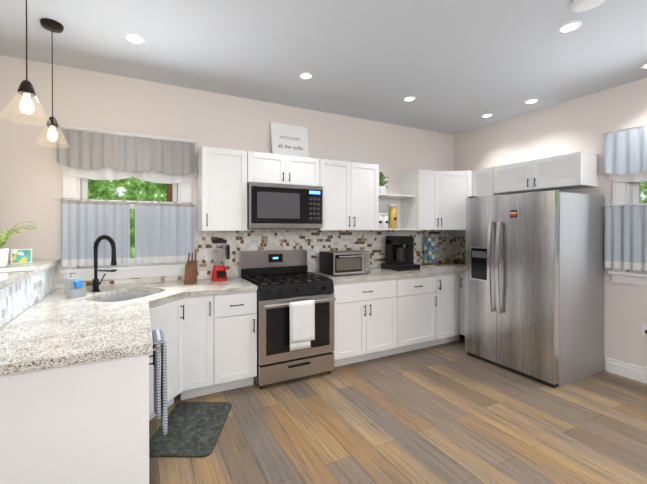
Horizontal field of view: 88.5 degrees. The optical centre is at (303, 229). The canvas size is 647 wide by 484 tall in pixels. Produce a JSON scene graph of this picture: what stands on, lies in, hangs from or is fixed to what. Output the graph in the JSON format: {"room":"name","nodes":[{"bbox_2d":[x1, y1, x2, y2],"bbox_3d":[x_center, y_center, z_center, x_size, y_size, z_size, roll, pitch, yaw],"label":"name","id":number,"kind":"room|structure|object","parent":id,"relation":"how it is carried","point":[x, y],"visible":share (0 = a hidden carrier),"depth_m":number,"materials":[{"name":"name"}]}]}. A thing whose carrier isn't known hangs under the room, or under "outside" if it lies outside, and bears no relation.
{"room":"kitchen","nodes":[
{"label":"kitchen","id":0,"kind":"room"},
{"bbox_2d":[156,351,159,418],"bbox_3d":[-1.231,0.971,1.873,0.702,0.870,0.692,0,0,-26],"label":"towel","id":1,"kind":"object","parent":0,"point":[157,352],"depth_m":1.64,"materials":[{"name":"white fabric"}]},
{"bbox_2d":[152,329,167,435],"bbox_3d":[-0.779,0.782,1.724,0.130,0.478,0.270,0,0,-26],"label":"towel","id":2,"kind":"object","parent":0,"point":[159,342],"depth_m":1.65,"materials":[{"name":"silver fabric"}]},
{"bbox_2d":[0,55,453,286],"bbox_3d":[-1.196,0.003,3.309,7.840,2.790,0.150,0,0,-26],"label":"wall","id":3,"kind":"structure","parent":0,"point":[31,180],"depth_m":3.05,"materials":[{"name":"beige paint"}]},
{"bbox_2d":[60,125,192,281],"bbox_3d":[-1.589,-0.221,3.081,1.075,1.320,0.190,0,0,-26],"label":"window","id":4,"kind":"structure","parent":3,"relation":"in","point":[132,188],"depth_m":3.07,"materials":[{"name":"white"}]},
{"bbox_2d":[54,127,194,203],"bbox_3d":[-1.544,-0.550,2.963,1.113,0.602,0.022,0,0,-26],"label":"curtain rod","id":5,"kind":"object","parent":4,"relation":"attached to","point":[127,135],"visible":0.81,"depth_m":2.93,"materials":[{"name":"white"}]},
{"bbox_2d":[61,198,129,266],"bbox_3d":[-1.779,0.021,2.857,0.505,0.570,0.038,0,0,-26],"label":"cafe curtain","id":6,"kind":"object","parent":5,"relation":"hanging from","point":[85,225],"visible":0.96,"depth_m":2.85,"materials":[{"name":"fabric"}]},
{"bbox_2d":[57,128,194,174],"bbox_3d":[-1.534,-0.675,2.961,1.090,0.320,0.043,0,0,-26],"label":"curtain valance","id":7,"kind":"object","parent":5,"relation":"hanging from","point":[87,150],"visible":0.98,"depth_m":2.94,"materials":[{"name":"fabric"}]},
{"bbox_2d":[62,165,192,183],"bbox_3d":[-1.540,-0.618,2.991,1.045,0.365,0.031,0,0,-26],"label":"curtain valance","id":8,"kind":"object","parent":5,"relation":"hanging from","point":[110,173],"visible":0.35,"depth_m":2.96,"materials":[{"name":"fabric"}]},
{"bbox_2d":[135,200,194,263],"bbox_3d":[-1.283,0.019,3.100,0.520,0.570,0.038,0,0,-26],"label":"cafe curtain","id":9,"kind":"object","parent":5,"relation":"hanging from","point":[165,232],"visible":0.98,"depth_m":3.10,"materials":[{"name":"fabric"}]},
{"bbox_2d":[197,146,248,230],"bbox_3d":[-0.795,-0.376,3.236,0.418,0.770,0.330,0,0,-26],"label":"upper cabinet","id":10,"kind":"object","parent":3,"relation":"attached to","point":[222,173],"depth_m":3.09,"materials":[{"name":"white wood"}]},
{"bbox_2d":[56,230,455,287],"bbox_3d":[0.074,0.245,3.844,4.790,0.478,0.008,0,0,-26],"label":"tile backsplash","id":11,"kind":"structure","parent":3,"relation":"attached to","point":[451,244],"depth_m":3.83,"materials":[{"name":"multicoloured tile"}]},
{"bbox_2d":[205,249,211,260],"bbox_3d":[-0.951,0.250,3.334,0.070,0.115,0.005,0,0,-26],"label":"electrical outlet plate","id":12,"kind":"object","parent":11,"relation":"attached to","point":[208,254],"depth_m":3.33,"materials":[{"name":"white plastic"}]},
{"bbox_2d":[314,246,318,255],"bbox_3d":[0.153,0.248,3.875,0.070,0.115,0.005,0,0,-26],"label":"electrical outlet plate","id":13,"kind":"object","parent":11,"relation":"attached to","point":[316,248],"depth_m":3.87,"materials":[{"name":"white plastic"}]},
{"bbox_2d":[249,151,320,185],"bbox_3d":[-0.251,-0.612,3.501,0.790,0.302,0.330,0,0,-26],"label":"upper cabinet","id":14,"kind":"object","parent":3,"relation":"attached to","point":[263,167],"depth_m":3.35,"materials":[{"name":"white wood"}]},
{"bbox_2d":[247,182,322,228],"bbox_3d":[-0.234,-0.236,3.469,0.786,0.442,0.399,0,0,-26],"label":"microwave","id":15,"kind":"object","parent":14,"relation":"attached to","point":[278,206],"visible":1,"depth_m":3.27,"materials":[{"name":"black metal"}]},
{"bbox_2d":[270,122,308,156],"bbox_3d":[-0.146,-0.970,3.683,0.440,0.408,0.087,0,0,-26],"label":"sign","id":16,"kind":"object","parent":14,"relation":"on","point":[291,140],"visible":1,"depth_m":3.67,"materials":[{"name":"white wood"}]},
{"bbox_2d":[306,159,378,230],"bbox_3d":[0.460,-0.380,3.850,0.788,0.770,0.330,0,0,-26],"label":"upper cabinet","id":17,"kind":"object","parent":3,"relation":"attached to","point":[350,193],"depth_m":3.69,"materials":[{"name":"white wood"}]},
{"bbox_2d":[379,193,415,229],"bbox_3d":[1.082,-0.216,4.182,0.616,0.440,0.277,0,0,-26],"label":"open shelf","id":18,"kind":"object","parent":3,"relation":"attached to","point":[386,201],"visible":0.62,"depth_m":4.31,"materials":[{"name":"white wood"}]},
{"bbox_2d":[379,172,388,193],"bbox_3d":[0.958,-0.575,4.105,0.221,0.277,0.162,0,0,-26],"label":"potted plant","id":19,"kind":"object","parent":18,"relation":"on","point":[382,188],"visible":0.83,"depth_m":4.07,"materials":[{"name":"green plant"}]},
{"bbox_2d":[379,212,390,228],"bbox_3d":[0.963,-0.112,4.082,0.190,0.190,0.089,0,0,-26],"label":"canister","id":20,"kind":"object","parent":18,"relation":"on","point":[383,218],"depth_m":4.06,"materials":[{"name":"white ceramic"}]},
{"bbox_2d":[389,204,396,228],"bbox_3d":[1.125,-0.167,4.161,0.096,0.300,0.095,0,0,-26],"label":"canister","id":21,"kind":"object","parent":18,"relation":"on","point":[393,207],"depth_m":4.12,"materials":[{"name":"yellow"}]},
{"bbox_2d":[400,169,436,229],"bbox_3d":[1.553,-0.382,4.370,0.393,0.770,0.358,0,0,-26],"label":"upper cabinet","id":22,"kind":"object","parent":3,"relation":"attached to","point":[419,212],"depth_m":4.24,"materials":[{"name":"white wood"}]},
{"bbox_2d":[437,170,472,229],"bbox_3d":[2.018,-0.383,4.466,0.742,0.770,0.588,0,0,-26],"label":"upper cabinet","id":23,"kind":"object","parent":3,"relation":"attached to","point":[453,187],"depth_m":4.29,"materials":[{"name":"white wood"}]},
{"bbox_2d":[0,0,646,134],"bbox_3d":[0.197,-1.427,0.459,7.840,0.100,6.480,0,0,-26],"label":"ceiling","id":24,"kind":"structure","parent":0,"point":[454,67],"depth_m":2.55,"materials":[{"name":"white paint"}]},
{"bbox_2d":[1,0,50,124],"bbox_3d":[-1.350,-0.961,1.619,0.190,0.843,0.190,0,0,-26],"label":"pendant light","id":25,"kind":"object","parent":24,"relation":"hanging from","point":[26,90],"visible":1,"depth_m":1.61,"materials":[{"name":"clear glass"}]},
{"bbox_2d":[35,18,68,147],"bbox_3d":[-1.692,-0.979,2.236,0.190,0.813,0.190,0,0,-26],"label":"pendant light","id":26,"kind":"object","parent":24,"relation":"hanging from","point":[52,26],"visible":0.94,"depth_m":2.22,"materials":[{"name":"clear glass"}]},
{"bbox_2d":[124,33,144,43],"bbox_3d":[-1.223,-1.384,2.403,0.138,0.006,0.138,0,0,-26],"label":"recessed light","id":27,"kind":"object","parent":24,"relation":"in","point":[133,38],"visible":1,"depth_m":2.40,"materials":[{"name":"white"}]},
{"bbox_2d":[298,72,313,79],"bbox_3d":[0.025,-1.387,2.992,0.138,0.006,0.138,0,0,-26],"label":"recessed light","id":28,"kind":"object","parent":24,"relation":"in","point":[305,75],"visible":1,"depth_m":2.98,"materials":[{"name":"white"}]},
{"bbox_2d":[403,96,415,101],"bbox_3d":[1.125,-1.390,3.520,0.138,0.006,0.138,0,0,-26],"label":"recessed light","id":29,"kind":"object","parent":24,"relation":"in","point":[409,98],"visible":1,"depth_m":3.50,"materials":[{"name":"white"}]},
{"bbox_2d":[481,114,492,117],"bbox_3d":[2.238,-1.392,4.043,0.138,0.006,0.138,0,0,-26],"label":"recessed light","id":30,"kind":"object","parent":24,"relation":"in","point":[485,115],"visible":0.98,"depth_m":4.03,"materials":[{"name":"white"}]},
{"bbox_2d":[524,99,538,103],"bbox_3d":[2.471,-1.390,3.589,0.138,0.006,0.138,0,0,-26],"label":"recessed light","id":31,"kind":"object","parent":24,"relation":"in","point":[530,101],"visible":0.98,"depth_m":3.59,"materials":[{"name":"white"}]},
{"bbox_2d":[557,21,581,32],"bbox_3d":[1.817,-1.383,2.266,0.138,0.006,0.138,0,0,-26],"label":"recessed light","id":32,"kind":"object","parent":24,"relation":"in","point":[569,26],"visible":1,"depth_m":2.26,"materials":[{"name":"white"}]},
{"bbox_2d":[571,0,605,11],"bbox_3d":[1.716,-1.368,1.994,0.170,0.034,0.170,0,0,-26],"label":"smoke detector","id":33,"kind":"object","parent":24,"relation":"attached to","point":[580,5],"visible":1,"depth_m":2.00,"materials":[{"name":"white plastic"}]},
{"bbox_2d":[640,63,646,68],"bbox_3d":[2.921,-1.386,2.785,0.138,0.006,0.138,0,0,-26],"label":"recessed light","id":34,"kind":"object","parent":24,"relation":"in","point":[644,66],"visible":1,"depth_m":2.81,"materials":[{"name":"white"}]},
{"bbox_2d":[149,335,646,483],"bbox_3d":[0.197,1.463,0.474,7.840,0.100,6.480,0,0,-26],"label":"floor","id":35,"kind":"structure","parent":0,"point":[451,413],"depth_m":2.33,"materials":[{"name":"brown wood"}]},
{"bbox_2d":[0,259,60,327],"bbox_3d":[-1.801,0.826,1.912,0.340,1.159,1.827,0,0,-26],"label":"wall","id":36,"kind":"structure","parent":35,"relation":"on","point":[21,292],"depth_m":2.04,"materials":[{"name":"white tile"}]},
{"bbox_2d":[0,267,34,271],"bbox_3d":[-1.830,0.243,1.991,0.340,0.003,0.220,0,0,-38],"label":"papers","id":37,"kind":"object","parent":36,"relation":"on","point":[16,269],"visible":1,"depth_m":2.02,"materials":[{"name":"white paper"}]},
{"bbox_2d":[0,221,36,266],"bbox_3d":[-2.027,0.090,2.163,0.472,0.308,0.414,0,0,-26],"label":"fern","id":38,"kind":"object","parent":36,"relation":"on","point":[4,256],"visible":1,"depth_m":2.19,"materials":[{"name":"green plant"}]},
{"bbox_2d":[10,248,31,263],"bbox_3d":[-2.052,0.189,2.420,0.118,0.105,0.082,0,0,-26],"label":"framed picture","id":39,"kind":"object","parent":36,"relation":"on","point":[18,256],"visible":0.98,"depth_m":2.40,"materials":[{"name":"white paper"}]},
{"bbox_2d":[0,355,155,483],"bbox_3d":[-1.051,0.973,1.471,0.673,0.870,0.307,0,0,-26],"label":"base cabinet","id":40,"kind":"object","parent":35,"relation":"on","point":[92,384],"depth_m":1.36,"materials":[{"name":"white wood"}]},
{"bbox_2d":[0,277,257,374],"bbox_3d":[-0.976,0.513,2.311,1.553,0.039,1.820,0,0,-26],"label":"countertop","id":41,"kind":"structure","parent":40,"relation":"on","point":[58,330],"depth_m":2.06,"materials":[{"name":"beige stone"}]},
{"bbox_2d":[65,272,85,297],"bbox_3d":[-1.684,0.402,2.454,0.090,0.179,0.100,0,0,29],"label":"soap caddy","id":42,"kind":"object","parent":41,"relation":"on","point":[74,288],"visible":1,"depth_m":2.43,"materials":[{"name":"grey plastic"}]},
{"bbox_2d":[91,235,116,291],"bbox_3d":[-1.579,0.265,2.631,0.188,0.452,0.221,0,0,-26],"label":"faucet","id":43,"kind":"object","parent":41,"relation":"on","point":[96,283],"visible":1,"depth_m":2.62,"materials":[{"name":"black metal"}]},
{"bbox_2d":[92,291,159,302],"bbox_3d":[-1.347,0.611,2.553,0.540,0.183,0.539,0,0,-26],"label":"sink","id":44,"kind":"object","parent":41,"relation":"in","point":[111,295],"depth_m":2.67,"materials":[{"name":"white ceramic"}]},
{"bbox_2d":[184,251,197,283],"bbox_3d":[-1.036,0.344,3.064,0.090,0.289,0.168,0,0,-6],"label":"knife block","id":45,"kind":"object","parent":41,"relation":"on","point":[191,268],"visible":1,"depth_m":3.02,"materials":[{"name":"brown wood"}]},
{"bbox_2d":[211,238,229,280],"bbox_3d":[-0.808,0.282,3.237,0.178,0.410,0.157,0,0,-26],"label":"blender","id":46,"kind":"object","parent":41,"relation":"on","point":[220,248],"visible":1,"depth_m":3.18,"materials":[{"name":"red plastic"}]},
{"bbox_2d":[160,347,195,434],"bbox_3d":[-1.026,0.967,2.485,0.365,0.870,0.317,0,0,-26],"label":"base cabinet","id":47,"kind":"object","parent":35,"relation":"on","point":[177,368],"depth_m":2.58,"materials":[{"name":"white wood"}]},
{"bbox_2d":[149,402,231,457],"bbox_3d":[-0.793,1.397,2.366,0.443,0.012,0.634,0,0,1],"label":"floor mat","id":48,"kind":"object","parent":35,"relation":"on","point":[194,429],"visible":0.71,"depth_m":2.29,"materials":[{"name":"fabric"}]},
{"bbox_2d":[196,343,223,396],"bbox_3d":[-0.971,0.965,2.967,0.345,0.870,0.662,0,0,-26],"label":"base cabinet","id":49,"kind":"object","parent":35,"relation":"on","point":[210,359],"depth_m":2.75,"materials":[{"name":"white wood"}]},
{"bbox_2d":[224,339,256,390],"bbox_3d":[-0.739,0.964,3.101,0.434,0.870,0.625,0,0,-26],"label":"base cabinet","id":50,"kind":"object","parent":35,"relation":"on","point":[240,357],"depth_m":2.87,"materials":[{"name":"white wood"}]},
{"bbox_2d":[239,249,335,388],"bbox_3d":[-0.166,0.811,3.301,0.762,1.175,0.758,0,0,-26],"label":"range","id":51,"kind":"object","parent":35,"relation":"on","point":[296,299],"visible":0.98,"depth_m":3.04,"materials":[{"name":"silver metal"}]},
{"bbox_2d":[289,300,314,350],"bbox_3d":[-0.014,0.852,2.981,0.249,0.426,0.050,0,0,-26],"label":"towel","id":52,"kind":"object","parent":51,"relation":"hanging from","point":[302,313],"depth_m":2.96,"materials":[{"name":"white fabric"}]},
{"bbox_2d":[333,283,403,366],"bbox_3d":[0.545,0.961,3.730,0.881,0.870,0.625,0,0,-26],"label":"base cabinet","id":53,"kind":"object","parent":35,"relation":"on","point":[369,321],"depth_m":3.45,"materials":[{"name":"white wood"}]},
{"bbox_2d":[311,263,465,286],"bbox_3d":[1.306,0.504,3.961,2.454,0.039,0.865,0,0,-26],"label":"countertop","id":54,"kind":"structure","parent":53,"relation":"on","point":[376,276],"depth_m":3.71,"materials":[{"name":"beige stone"}]},
{"bbox_2d":[319,250,369,275],"bbox_3d":[0.472,0.363,3.691,0.470,0.245,0.353,0,0,-26],"label":"toaster oven","id":55,"kind":"object","parent":54,"relation":"on","point":[341,262],"visible":1,"depth_m":3.57,"materials":[{"name":"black metal"}]},
{"bbox_2d":[381,236,419,270],"bbox_3d":[1.202,0.278,4.098,0.340,0.411,0.324,0,0,-26],"label":"coffee maker","id":56,"kind":"object","parent":54,"relation":"on","point":[399,256],"visible":1,"depth_m":4.03,"materials":[{"name":"black plastic"}]},
{"bbox_2d":[423,234,435,265],"bbox_3d":[1.710,0.269,4.494,0.170,0.425,0.170,0,0,-26],"label":"pod carousel","id":57,"kind":"object","parent":54,"relation":"on","point":[429,246],"visible":1,"depth_m":4.46,"materials":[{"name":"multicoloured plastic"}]},
{"bbox_2d":[442,257,465,264],"bbox_3d":[2.118,0.429,4.617,0.320,0.102,0.100,0,0,-1],"label":"tray","id":58,"kind":"object","parent":54,"relation":"on","point":[455,260],"visible":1,"depth_m":4.59,"materials":[{"name":"brown wood"}]},
{"bbox_2d":[404,279,443,351],"bbox_3d":[1.153,0.959,4.028,0.717,0.870,0.625,0,0,-26],"label":"base cabinet","id":59,"kind":"object","parent":35,"relation":"on","point":[423,302],"depth_m":3.81,"materials":[{"name":"white wood"}]},
{"bbox_2d":[444,279,451,343],"bbox_3d":[1.545,0.958,4.220,0.400,0.870,0.625,0,0,-26],"label":"base cabinet","id":60,"kind":"object","parent":35,"relation":"on","point":[447,282],"depth_m":3.97,"materials":[{"name":"white wood"}]},
{"bbox_2d":[452,279,463,341],"bbox_3d":[2.023,0.957,4.433,0.767,0.870,0.667,0,0,-26],"label":"base cabinet","id":61,"kind":"object","parent":35,"relation":"on","point":[457,284],"depth_m":4.05,"materials":[{"name":"white wood"}]},
{"bbox_2d":[464,275,465,335],"bbox_3d":[2.264,0.959,4.099,0.625,0.870,0.265,0,0,-26],"label":"base cabinet","id":62,"kind":"object","parent":35,"relation":"on","point":[464,275],"depth_m":4.03,"materials":[{"name":"white wood"}]},
{"bbox_2d":[465,189,604,387],"bbox_3d":[2.372,0.515,3.489,0.951,1.765,0.890,0,0,-26],"label":"refrigerator","id":63,"kind":"object","parent":35,"relation":"on","point":[534,296],"visible":1,"depth_m":3.16,"materials":[{"name":"grey metal"}]},
{"bbox_2d":[454,78,646,369],"bbox_3d":[3.683,0.009,2.091,0.150,2.790,6.330,0,0,-26],"label":"wall","id":64,"kind":"structure","parent":0,"point":[583,124],"depth_m":3.40,"materials":[{"name":"beige paint"}]},
{"bbox_2d":[452,230,465,262],"bbox_3d":[2.426,0.241,4.477,0.008,0.478,0.900,0,0,-26],"label":"tile backsplash","id":65,"kind":"structure","parent":64,"relation":"attached to","point":[458,251],"depth_m":4.80,"materials":[{"name":"multicoloured tile"}]},
{"bbox_2d":[473,167,506,196],"bbox_3d":[2.350,-0.382,4.213,0.373,0.770,0.322,0,0,-26],"label":"upper cabinet","id":66,"kind":"object","parent":64,"relation":"attached to","point":[482,178],"depth_m":4.13,"materials":[{"name":"white wood"}]},
{"bbox_2d":[493,151,598,193],"bbox_3d":[2.637,-0.601,3.675,0.330,0.325,0.890,0,0,-26],"label":"upper cabinet","id":67,"kind":"object","parent":64,"relation":"attached to","point":[577,170],"depth_m":3.47,"materials":[{"name":"white wood"}]},
{"bbox_2d":[606,357,646,383],"bbox_3d":[3.967,1.341,1.320,0.022,0.135,4.385,0,0,-26],"label":"baseboard","id":68,"kind":"structure","parent":64,"relation":"attached to","point":[628,370],"depth_m":3.13,"materials":[{"name":"white wood"}]},
{"bbox_2d":[608,181,646,285],"bbox_3d":[3.319,-0.184,2.763,0.190,1.390,1.160,0,0,-26],"label":"window","id":69,"kind":"structure","parent":64,"relation":"in","point":[632,192],"depth_m":3.15,"materials":[{"name":"white"}]},
{"bbox_2d":[603,124,646,206],"bbox_3d":[3.209,-0.584,2.701,0.022,0.722,1.228,0,0,-26],"label":"curtain rod","id":70,"kind":"object","parent":69,"relation":"attached to","point":[617,131],"visible":0.94,"depth_m":3.10,"materials":[{"name":"white metal"}]},
{"bbox_2d":[604,203,646,270],"bbox_3d":[3.073,0.065,2.995,0.038,0.610,0.570,0,0,-26],"label":"cafe curtain","id":71,"kind":"object","parent":70,"relation":"hanging from","point":[625,236],"visible":1,"depth_m":3.10,"materials":[{"name":"fabric"}]},
{"bbox_2d":[604,126,646,173],"bbox_3d":[3.204,-0.724,2.699,0.043,0.410,1.210,0,0,-26],"label":"curtain valance","id":72,"kind":"object","parent":70,"relation":"hanging from","point":[625,151],"visible":1,"depth_m":3.10,"materials":[{"name":"fabric"}]},
{"bbox_2d":[642,323,646,335],"bbox_3d":[3.138,0.912,3.026,0.009,0.115,0.070,0,0,-26],"label":"electrical outlet plate","id":73,"kind":"object","parent":64,"relation":"attached to","point":[644,325],"depth_m":3.04,"materials":[{"name":"white plastic"}]}
]}

